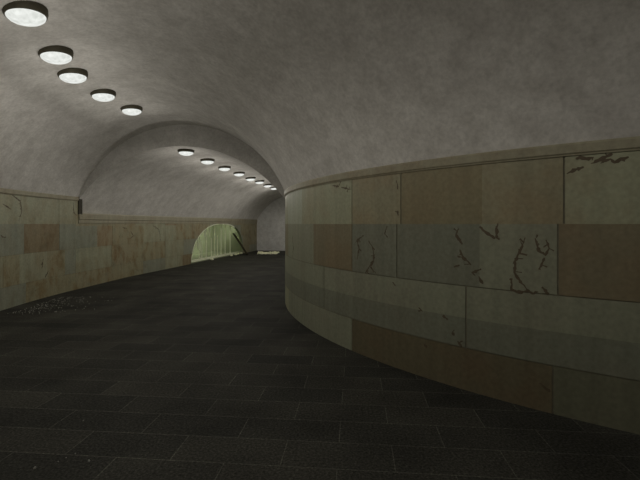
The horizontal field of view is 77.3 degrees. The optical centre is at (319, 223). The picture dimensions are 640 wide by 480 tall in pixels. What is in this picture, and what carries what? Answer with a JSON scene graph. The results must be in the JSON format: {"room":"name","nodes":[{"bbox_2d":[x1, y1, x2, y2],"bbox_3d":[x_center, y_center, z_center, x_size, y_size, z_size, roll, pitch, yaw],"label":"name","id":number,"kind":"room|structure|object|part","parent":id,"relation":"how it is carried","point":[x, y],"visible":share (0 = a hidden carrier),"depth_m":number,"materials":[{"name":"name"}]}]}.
{"room":"underground pedestrian tunnel","nodes":[
{"label":"underground pedestrian tunnel","id":0,"kind":"room"},
{"bbox_2d":[76,214,256,288],"bbox_3d":[-5.141,0.700,17.508,0.209,1.900,15.052,0,0,8],"label":"wall","id":1,"kind":"structure","parent":0,"point":[106,252],"depth_m":12.68,"materials":[{"name":"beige stone"}]},
{"bbox_2d":[78,213,256,223],"bbox_3d":[-5.262,-0.147,17.580,0.521,0.265,14.955,0,0,8],"label":"trim","id":2,"kind":"structure","parent":1,"relation":"attached to","point":[84,217],"depth_m":13.72,"materials":[{"name":"stone"}]},
{"bbox_2d":[191,224,240,261],"bbox_3d":[-4.976,0.662,19.826,0.385,1.975,6.646,0,0,9],"label":"gate","id":3,"kind":"object","parent":1,"relation":"in","point":[229,253],"visible":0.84,"depth_m":19.23,"materials":[{"name":"green metal"}]},
{"bbox_3d":[-5.119,1.605,19.898,0.060,0.090,6.550,0,0,9],"label":"rail","id":4,"kind":"part","parent":3,"relation":"part of","materials":[{"name":"green metal"}]},
{"bbox_2d":[80,146,281,218],"bbox_3d":[-2.326,-1.095,17.090,5.720,1.690,14.970,0,0,9],"label":"ceiling","id":5,"kind":"structure","parent":0,"point":[162,181],"depth_m":13.02,"materials":[{"name":"paint"}]},
{"bbox_2d":[177,149,193,155],"bbox_3d":[-3.515,-1.901,10.496,0.426,0.214,0.426,-1,0,0],"label":"ceiling lamp","id":6,"kind":"object","parent":5,"relation":"hanging from","point":[185,152],"visible":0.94,"depth_m":10.36,"materials":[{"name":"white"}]},
{"bbox_2d":[179,151,192,155],"bbox_3d":[-3.514,-1.834,10.496,0.373,0.080,0.373,-1,0,0],"label":"diffuser","id":7,"kind":"object","parent":6,"relation":"attached to","point":[185,153],"depth_m":10.38,"materials":[{"name":"white"}]},
{"bbox_2d":[200,158,214,163],"bbox_3d":[-3.372,-1.900,11.989,0.424,0.221,0.425,0,0,-14],"label":"ceiling lamp","id":8,"kind":"object","parent":5,"relation":"hanging from","point":[204,160],"visible":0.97,"depth_m":11.84,"materials":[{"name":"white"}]},
{"bbox_2d":[201,161,213,163],"bbox_3d":[-3.369,-1.830,11.989,0.373,0.080,0.373,-2,0,0],"label":"diffuser","id":9,"kind":"object","parent":8,"relation":"attached to","point":[204,162],"depth_m":11.89,"materials":[{"name":"white"}]},
{"bbox_2d":[218,166,230,170],"bbox_3d":[-3.216,-1.894,13.468,0.425,0.224,0.425,0,0,-14],"label":"ceiling lamp","id":10,"kind":"object","parent":5,"relation":"hanging from","point":[222,168],"visible":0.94,"depth_m":13.33,"materials":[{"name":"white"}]},
{"bbox_2d":[233,172,244,175],"bbox_3d":[-3.024,-1.891,14.929,0.426,0.225,0.425,0,0,-14],"label":"ceiling lamp","id":11,"kind":"object","parent":5,"relation":"hanging from","point":[234,173],"visible":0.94,"depth_m":14.78,"materials":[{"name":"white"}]},
{"bbox_2d":[245,177,255,180],"bbox_3d":[-2.868,-1.880,16.499,0.426,0.228,0.424,0,0,-14],"label":"ceiling lamp","id":12,"kind":"object","parent":5,"relation":"hanging from","point":[247,178],"visible":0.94,"depth_m":16.35,"materials":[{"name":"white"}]},
{"bbox_2d":[255,180,263,183],"bbox_3d":[-2.676,-1.880,17.686,0.426,0.229,0.424,0,0,-14],"label":"ceiling lamp","id":13,"kind":"object","parent":5,"relation":"hanging from","point":[257,181],"visible":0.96,"depth_m":17.54,"materials":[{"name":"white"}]},
{"bbox_2d":[78,125,284,213],"bbox_3d":[-3.554,-0.410,9.997,5.864,4.120,0.130,0,0,4],"label":"wall","id":14,"kind":"structure","parent":0,"point":[172,135],"depth_m":9.93,"materials":[{"name":"paint"}]},
{"bbox_2d":[192,226,211,253],"bbox_3d":[-7.146,0.500,20.204,0.001,2.300,7.900,0,0,9],"label":"wall","id":15,"kind":"structure","parent":0,"point":[202,238],"depth_m":23.11,"materials":[{"name":"green paint"}]},
{"bbox_2d":[191,251,236,262],"bbox_3d":[-6.006,1.650,20.018,3.556,0.001,8.169,0,0,0],"label":"floor","id":16,"kind":"structure","parent":0,"point":[194,256],"depth_m":20.95,"materials":[{"name":"green paint"}]},
{"bbox_2d":[212,224,240,251],"bbox_3d":[-5.383,0.500,23.918,2.280,2.300,0.001,0,0,9],"label":"wall","id":17,"kind":"structure","parent":0,"point":[220,228],"depth_m":23.97,"materials":[{"name":"green paint"}]},
{"bbox_2d":[235,227,242,252],"bbox_3d":[-4.837,0.500,19.826,0.120,2.300,7.900,0,0,9],"label":"wall","id":18,"kind":"structure","parent":0,"point":[236,229],"depth_m":22.30,"materials":[{"name":"green paint"}]},
{"bbox_2d":[257,196,284,250],"bbox_3d":[-1.116,-0.145,24.476,5.720,3.590,0.001,0,0,9],"label":"wall","id":19,"kind":"structure","parent":0,"point":[271,222],"depth_m":24.78,"materials":[{"name":"paint"}]},
{"bbox_2d":[0,0,639,196],"bbox_3d":[2.029,-1.574,2.450,22.088,1.792,9.134,0,0,33],"label":"ceiling","id":20,"kind":"structure","parent":0,"point":[316,88],"depth_m":4.44,"materials":[{"name":"paint"}]},
{"bbox_2d":[2,1,48,26],"bbox_3d":[-3.223,-2.312,4.366,0.430,0.248,0.425,0,0,-14],"label":"ceiling lamp","id":21,"kind":"object","parent":20,"relation":"hanging from","point":[24,13],"visible":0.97,"depth_m":4.27,"materials":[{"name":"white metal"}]},
{"bbox_2d":[5,8,45,26],"bbox_3d":[-3.206,-2.232,4.374,0.373,0.080,0.373,-8,4,0],"label":"diffuser","id":22,"kind":"object","parent":21,"relation":"attached to","point":[29,17],"depth_m":4.29,"materials":[{"name":"white"}]},
{"bbox_2d":[38,45,73,64],"bbox_3d":[-3.627,-2.332,5.479,0.431,0.245,0.426,0,0,-16],"label":"ceiling lamp","id":23,"kind":"object","parent":20,"relation":"hanging from","point":[55,54],"visible":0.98,"depth_m":5.38,"materials":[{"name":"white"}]},
{"bbox_2d":[40,52,71,64],"bbox_3d":[-3.611,-2.253,5.485,0.373,0.080,0.373,-7,3,0],"label":"diffuser","id":24,"kind":"object","parent":23,"relation":"attached to","point":[59,58],"depth_m":5.41,"materials":[{"name":"white"}]},
{"bbox_2d":[57,68,87,83],"bbox_3d":[-3.869,-2.333,6.245,0.430,0.244,0.425,0,0,-14],"label":"ceiling lamp","id":25,"kind":"object","parent":20,"relation":"hanging from","point":[69,75],"visible":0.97,"depth_m":6.14,"materials":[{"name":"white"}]},
{"bbox_2d":[59,73,86,83],"bbox_3d":[-3.852,-2.255,6.250,0.373,0.080,0.373,-8,2,0],"label":"diffuser","id":26,"kind":"object","parent":25,"relation":"attached to","point":[74,78],"depth_m":6.16,"materials":[{"name":"white"}]},
{"bbox_2d":[90,89,115,101],"bbox_3d":[-3.966,-2.368,7.306,0.429,0.239,0.425,0,0,-14],"label":"ceiling lamp","id":27,"kind":"object","parent":20,"relation":"hanging from","point":[103,95],"visible":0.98,"depth_m":7.19,"materials":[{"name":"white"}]},
{"bbox_2d":[92,93,114,101],"bbox_3d":[-3.953,-2.292,7.308,0.373,0.080,0.373,-6,1,0],"label":"diffuser","id":28,"kind":"object","parent":27,"relation":"attached to","point":[103,97],"depth_m":7.22,"materials":[{"name":"white"}]},
{"bbox_2d":[120,105,142,115],"bbox_3d":[-3.942,-2.398,8.362,0.427,0.232,0.425,0,0,-14],"label":"ceiling lamp","id":29,"kind":"object","parent":20,"relation":"hanging from","point":[132,110],"visible":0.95,"depth_m":8.24,"materials":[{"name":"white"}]},
{"bbox_2d":[122,109,140,115],"bbox_3d":[-3.931,-2.323,8.363,0.373,0.080,0.373,-5,0,0],"label":"diffuser","id":30,"kind":"object","parent":29,"relation":"attached to","point":[132,112],"depth_m":8.27,"materials":[{"name":"white"}]},
{"bbox_2d":[0,250,639,479],"bbox_3d":[3.010,1.650,10.737,18.765,0.001,28.533,0,0,0],"label":"floor","id":31,"kind":"structure","parent":0,"point":[203,370],"depth_m":3.64,"materials":[{"name":"stone"}]},
{"bbox_2d":[13,296,111,468],"bbox_3d":[-4.016,1.643,5.771,1.717,0.020,7.508,0,0,-26],"label":"debris","id":32,"kind":"object","parent":31,"relation":"on","point":[72,296],"visible":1,"depth_m":7.99,"materials":[{"name":"grey stone"}]},
{"bbox_2d":[232,233,247,254],"bbox_3d":[-4.326,1.072,21.625,1.086,1.147,0.192,0,0,33],"label":"wooden plank","id":33,"kind":"object","parent":31,"relation":"on","point":[235,236],"visible":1,"depth_m":21.57,"materials":[{"name":"brown wood"}]},
{"bbox_2d":[257,251,278,253],"bbox_3d":[-2.894,1.575,22.450,1.140,0.151,1.643,0,0,0],"label":"rubble heap","id":34,"kind":"object","parent":31,"relation":"on","point":[260,252],"visible":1,"depth_m":22.10,"materials":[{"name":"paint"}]},
{"bbox_2d":[0,150,639,434],"bbox_3d":[2.011,0.485,2.318,22.393,2.330,9.976,0,0,36],"label":"wall","id":35,"kind":"structure","parent":0,"point":[515,282],"depth_m":3.91,"materials":[{"name":"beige stone"}]},
{"bbox_2d":[0,188,78,200],"bbox_3d":[1.303,-0.632,1.343,22.193,0.108,6.607,0,0,33],"label":"trim","id":36,"kind":"structure","parent":35,"relation":"attached to","point":[2,190],"depth_m":8.65,"materials":[{"name":"stone"}]},
{"bbox_2d":[284,136,639,196],"bbox_3d":[3.387,-0.632,4.981,12.989,0.108,4.096,0,0,36],"label":"trim","id":37,"kind":"structure","parent":35,"relation":"attached to","point":[627,143],"depth_m":3.78,"materials":[{"name":"stone"}]}
]}

